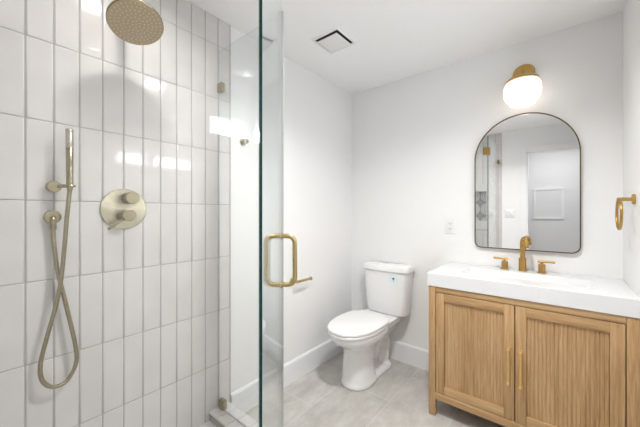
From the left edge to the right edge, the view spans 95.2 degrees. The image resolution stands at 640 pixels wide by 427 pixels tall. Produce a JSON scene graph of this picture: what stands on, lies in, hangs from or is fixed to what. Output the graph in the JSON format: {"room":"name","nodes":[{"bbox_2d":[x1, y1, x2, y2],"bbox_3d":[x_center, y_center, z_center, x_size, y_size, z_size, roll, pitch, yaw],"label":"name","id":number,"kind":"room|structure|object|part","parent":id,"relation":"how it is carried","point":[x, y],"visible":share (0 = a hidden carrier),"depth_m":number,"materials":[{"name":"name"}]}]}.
{"room":"bathroom","nodes":[
{"label":"bathroom","id":0,"kind":"room"},
{"bbox_2d":[0,0,351,426],"bbox_3d":[-0.541,0.063,1.827,0.109,2.372,2.530,0,0,40],"label":"wall","id":1,"kind":"structure","parent":0,"point":[164,309],"depth_m":1.43,"materials":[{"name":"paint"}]},
{"bbox_2d":[43,210,61,224],"bbox_3d":[-1.030,0.019,1.126,0.032,0.056,0.052,0,0,40],"label":"outlet","id":2,"kind":"object","parent":1,"relation":"attached to","point":[53,217],"visible":1,"depth_m":1.12,"materials":[{"name":"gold metal"}]},
{"bbox_2d":[37,128,78,388],"bbox_3d":[-1.005,0.177,1.125,0.112,0.997,0.060,0,0,-26],"label":"shower","id":3,"kind":"object","parent":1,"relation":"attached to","point":[69,133],"visible":1,"depth_m":1.12,"materials":[{"name":"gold metal"}]},
{"bbox_2d":[45,181,75,192],"bbox_3d":[-1.000,-0.100,1.123,0.108,0.044,0.053,0,0,9],"label":"holder","id":4,"kind":"object","parent":1,"relation":"attached to","point":[52,186],"visible":0.99,"depth_m":1.12,"materials":[{"name":"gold metal"}]},
{"bbox_2d":[100,189,145,229],"bbox_3d":[-0.862,-0.015,1.302,0.067,0.182,0.182,0,0,40],"label":"shower valve","id":5,"kind":"object","parent":1,"relation":"attached to","point":[120,208],"visible":1,"depth_m":1.30,"materials":[{"name":"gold metal"}]},
{"bbox_3d":[-0.877,0.048,1.258,0.010,0.054,0.071,0,0,32],"label":"lever","id":6,"kind":"part","parent":5,"relation":"part of","materials":[{"name":"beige metal"}]},
{"bbox_3d":[-0.859,0.013,1.299,0.060,0.050,0.050,0,0,40],"label":"mixer knob","id":7,"kind":"part","parent":5,"relation":"part of","materials":[{"name":"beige metal"}]},
{"bbox_3d":[-0.853,-0.065,1.314,0.052,0.052,0.052,0,0,40],"label":"diverter knob","id":8,"kind":"part","parent":5,"relation":"part of","materials":[{"name":"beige metal"}]},
{"bbox_2d":[105,0,163,44],"bbox_3d":[-0.789,-0.812,1.223,0.284,0.175,0.202,0,0,40],"label":"shower head","id":9,"kind":"object","parent":1,"relation":"attached to","point":[136,22],"visible":1,"depth_m":1.18},
{"bbox_3d":[-0.540,0.063,1.751,0.008,2.372,0.004,0,0,40],"label":"tile edge trim","id":10,"kind":"part","parent":1,"relation":"part of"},
{"bbox_2d":[240,139,248,145],"bbox_3d":[-0.466,-0.439,1.811,0.045,0.042,0.042,0,0,40],"label":"robe hook","id":11,"kind":"object","parent":1,"relation":"attached to","point":[243,142],"visible":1,"depth_m":1.81,"materials":[{"name":"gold metal"}]},
{"bbox_2d":[231,339,342,412],"bbox_3d":[-0.114,1.170,2.261,0.015,0.158,1.318,0,0,40],"label":"baseboard","id":12,"kind":"structure","parent":1,"relation":"attached to","point":[245,398],"depth_m":2.11,"materials":[{"name":"paint"}]},
{"bbox_2d":[290,276,312,283],"bbox_3d":[-0.139,0.504,2.187,0.072,0.048,0.174,0,0,40],"label":"toilet paper holder","id":13,"kind":"object","parent":1,"relation":"attached to","point":[310,277],"visible":0.56,"depth_m":2.16,"materials":[{"name":"gold metal"}]},
{"bbox_2d":[245,350,504,426],"bbox_3d":[-0.209,1.299,0.743,2.002,0.100,3.980,0,0,40],"label":"floor","id":14,"kind":"structure","parent":0,"point":[399,397],"depth_m":1.90,"materials":[{"name":"grey tile"}]},
{"bbox_2d":[199,421,215,426],"bbox_3d":[-0.665,1.210,0.985,0.790,0.078,1.072,0,0,40],"label":"floor","id":15,"kind":"structure","parent":14,"relation":"on","point":[209,423],"depth_m":1.61,"materials":[{"name":"white tile"}]},
{"bbox_2d":[209,401,263,426],"bbox_3d":[-0.389,1.185,0.982,0.558,0.128,1.500,0,0,3],"label":"shower curb","id":16,"kind":"object","parent":14,"relation":"on","point":[232,416],"depth_m":1.60,"materials":[{"name":"tile"}]},
{"bbox_2d":[217,82,226,410],"bbox_3d":[-0.382,0.095,1.522,0.528,2.047,0.030,0,0,40],"label":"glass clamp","id":17,"kind":"object","parent":16,"relation":"on","point":[222,403],"visible":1,"depth_m":1.66,"materials":[{"name":"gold metal"}]},
{"bbox_2d":[259,0,296,426],"bbox_3d":[-0.204,0.090,1.082,0.148,2.038,0.537,0,0,8],"label":"shower door","id":18,"kind":"structure","parent":16,"relation":"on","point":[278,13],"depth_m":1.23,"materials":[{"name":"clear glass"}]},
{"bbox_3d":[-0.175,0.090,1.108,0.010,2.038,0.476,0,0,0],"label":"pane","id":19,"kind":"part","parent":18,"relation":"part of","materials":[{"name":"clear glass"}]},
{"bbox_3d":[-0.174,0.210,1.284,0.149,0.235,0.021,0,0,0],"label":"pull handle","id":20,"kind":"part","parent":18,"relation":"part of","materials":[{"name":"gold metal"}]},
{"bbox_2d":[327,260,414,390],"bbox_3d":[0.372,0.831,2.207,0.432,0.836,0.776,0,0,40],"label":"toilet","id":21,"kind":"object","parent":14,"relation":"on","point":[363,335],"visible":1,"depth_m":2.24,"materials":[{"name":"white ceramic"}]},
{"bbox_3d":[0.273,0.827,2.133,0.356,0.019,0.522,0,0,40],"label":"seat","id":22,"kind":"part","parent":21,"relation":"part of","materials":[{"name":"white plastic"}]},
{"bbox_3d":[0.276,0.802,2.136,0.360,0.024,0.534,0,0,40],"label":"lid","id":23,"kind":"part","parent":21,"relation":"part of","materials":[{"name":"white plastic"}]},
{"bbox_3d":[0.343,1.038,2.217,0.346,0.422,0.714,0,0,40],"label":"bowl","id":24,"kind":"part","parent":21,"relation":"part of","materials":[{"name":"white ceramic"}]},
{"bbox_3d":[0.558,0.448,2.422,0.412,0.056,0.189,0,0,40],"label":"tank lid","id":25,"kind":"part","parent":21,"relation":"part of","materials":[{"name":"white ceramic"}]},
{"bbox_3d":[0.560,0.651,2.424,0.390,0.348,0.167,0,0,40],"label":"tank","id":26,"kind":"part","parent":21,"relation":"part of","materials":[{"name":"white ceramic"}]},
{"bbox_2d":[429,286,639,426],"bbox_3d":[1.164,0.851,1.704,0.896,0.796,0.515,0,0,40],"label":"vanity cabinet","id":27,"kind":"object","parent":14,"relation":"on","point":[507,362],"visible":0.91,"depth_m":1.50,"materials":[{"name":"brown wood"}]},
{"bbox_3d":[0.703,0.851,1.818,0.040,0.796,0.040,0,0,40],"label":"leg","id":28,"kind":"part","parent":27,"relation":"part of","materials":[{"name":"brown wood"}]},
{"bbox_3d":[0.872,1.074,1.669,0.306,0.048,0.020,0,0,40],"label":"door rail","id":29,"kind":"part","parent":27,"relation":"part of","materials":[{"name":"brown wood"}]},
{"bbox_3d":[0.872,0.514,1.669,0.306,0.048,0.020,0,0,40],"label":"door rail","id":30,"kind":"part","parent":27,"relation":"part of","materials":[{"name":"brown wood"}]},
{"bbox_3d":[0.874,0.794,1.672,0.306,0.512,0.010,0,0,40],"label":"door","id":31,"kind":"part","parent":27,"relation":"part of","materials":[{"name":"brown wood"}]},
{"bbox_3d":[1.030,1.123,1.542,0.815,0.043,0.026,0,0,40],"label":"rail","id":32,"kind":"part","parent":27,"relation":"part of","materials":[{"name":"brown wood"}]},
{"bbox_3d":[0.990,0.809,1.536,0.017,0.193,0.034,0,0,40],"label":"door handle","id":33,"kind":"part","parent":27,"relation":"part of","materials":[{"name":"gold metal"}]},
{"bbox_3d":[1.032,0.809,1.502,0.017,0.193,0.034,0,0,40],"label":"door handle","id":34,"kind":"part","parent":27,"relation":"part of","materials":[{"name":"gold metal"}]},
{"bbox_3d":[1.030,0.470,1.542,0.815,0.034,0.026,0,0,40],"label":"rail","id":35,"kind":"part","parent":27,"relation":"part of","materials":[{"name":"brown wood"}]},
{"bbox_2d":[427,262,639,318],"bbox_3d":[1.177,0.412,1.721,0.907,0.080,0.505,0,0,40],"label":"countertop","id":36,"kind":"structure","parent":27,"relation":"on","point":[613,296],"depth_m":1.55,"materials":[{"name":"white stone"}]},
{"bbox_2d":[493,237,554,273],"bbox_3d":[1.278,0.262,1.845,0.324,0.221,0.109,0,0,40],"label":"faucet","id":37,"kind":"object","parent":36,"relation":"on","point":[524,243],"visible":1,"depth_m":1.85,"materials":[{"name":"gold metal"}]},
{"bbox_3d":[1.204,0.303,1.943,0.086,0.013,0.013,0,0,40],"label":"lever","id":38,"kind":"part","parent":37,"relation":"part of","materials":[{"name":"gold metal"}]},
{"bbox_3d":[1.220,0.339,1.930,0.052,0.066,0.052,0,0,40],"label":"handle","id":39,"kind":"part","parent":37,"relation":"part of","materials":[{"name":"gold metal"}]},
{"bbox_3d":[1.281,0.223,1.832,0.026,0.143,0.097,0,0,20],"label":"spout","id":40,"kind":"part","parent":37,"relation":"part of","materials":[{"name":"gold metal"}]},
{"bbox_3d":[1.370,0.339,1.802,0.052,0.066,0.052,0,0,40],"label":"handle","id":41,"kind":"part","parent":37,"relation":"part of","materials":[{"name":"gold metal"}]},
{"bbox_3d":[1.386,0.303,1.789,0.086,0.013,0.013,0,0,40],"label":"lever","id":42,"kind":"part","parent":37,"relation":"part of","materials":[{"name":"gold metal"}]},
{"bbox_3d":[1.185,1.074,1.410,0.306,0.048,0.020,0,0,40],"label":"door rail","id":43,"kind":"part","parent":27,"relation":"part of","materials":[{"name":"brown wood"}]},
{"bbox_3d":[1.185,0.514,1.410,0.306,0.048,0.020,0,0,40],"label":"door rail","id":44,"kind":"part","parent":27,"relation":"part of","materials":[{"name":"brown wood"}]},
{"bbox_3d":[1.188,0.794,1.414,0.306,0.512,0.010,0,0,40],"label":"door","id":45,"kind":"part","parent":27,"relation":"part of","materials":[{"name":"brown wood"}]},
{"bbox_3d":[1.363,0.851,1.273,0.040,0.796,0.040,0,0,40],"label":"leg","id":46,"kind":"part","parent":27,"relation":"part of","materials":[{"name":"brown wood"}]},
{"bbox_2d":[187,0,625,93],"bbox_3d":[0.221,-1.173,1.264,2.002,0.100,2.630,0,0,40],"label":"ceiling","id":47,"kind":"structure","parent":0,"point":[396,40],"depth_m":1.77,"materials":[{"name":"paint"}]},
{"bbox_2d":[311,26,356,53],"bbox_3d":[0.093,-1.114,1.910,0.212,0.018,0.215,0,0,40],"label":"ceiling vent","id":48,"kind":"object","parent":47,"relation":"in","point":[334,40],"visible":1,"depth_m":1.89,"materials":[{"name":"white plastic"}]},
{"bbox_3d":[0.093,-1.112,1.910,0.156,0.015,0.159,0,0,40],"label":"panel","id":49,"kind":"part","parent":48,"relation":"part of","materials":[{"name":"white plastic"}]},
{"bbox_2d":[352,11,622,349],"bbox_3d":[1.026,0.063,2.239,2.002,2.372,0.100,0,0,40],"label":"wall","id":50,"kind":"structure","parent":0,"point":[416,139],"depth_m":2.16,"materials":[{"name":"paint"}]},
{"bbox_2d":[389,339,428,370],"bbox_3d":[0.989,1.170,2.195,1.802,0.158,0.015,0,0,40],"label":"baseboard","id":51,"kind":"structure","parent":50,"relation":"attached to","point":[415,356],"depth_m":2.40,"materials":[{"name":"paint"}]},
{"bbox_2d":[445,218,454,233],"bbox_3d":[0.982,0.102,2.205,0.070,0.116,0.009,0,0,40],"label":"wall outlet","id":52,"kind":"object","parent":50,"relation":"attached to","point":[449,222],"visible":1,"depth_m":2.20,"materials":[{"name":"white plastic"}]},
{"bbox_2d":[503,64,541,107],"bbox_3d":[1.270,-0.823,1.834,0.200,0.290,0.215,0,0,40],"label":"wall sconce","id":53,"kind":"object","parent":50,"relation":"attached to","point":[524,87],"visible":1,"depth_m":1.77,"materials":[{"name":"white glass"}]},
{"bbox_2d":[475,112,580,253],"bbox_3d":[1.327,-0.200,1.909,0.566,0.892,0.025,0,0,40],"label":"arched mirror","id":54,"kind":"object","parent":50,"relation":"attached to","point":[528,165],"visible":1,"depth_m":1.88,"materials":[{"name":"gold metal"}]},
{"bbox_2d":[623,0,639,296],"bbox_3d":[0.922,0.063,0.620,0.100,2.372,2.530,0,0,40],"label":"wall","id":55,"kind":"structure","parent":0,"point":[631,12],"depth_m":1.43,"materials":[{"name":"paint"}]},
{"bbox_2d":[615,194,635,229],"bbox_3d":[1.446,-0.001,1.380,0.061,0.172,0.158,0,0,40],"label":"towel ring","id":56,"kind":"object","parent":55,"relation":"attached to","point":[619,203],"visible":1,"depth_m":1.37,"materials":[{"name":"gold metal"}]},
{"bbox_3d":[1.443,-0.063,1.383,0.053,0.018,0.018,0,0,40],"label":"post","id":57,"kind":"part","parent":56,"relation":"part of","materials":[{"name":"gold metal"}]}
]}

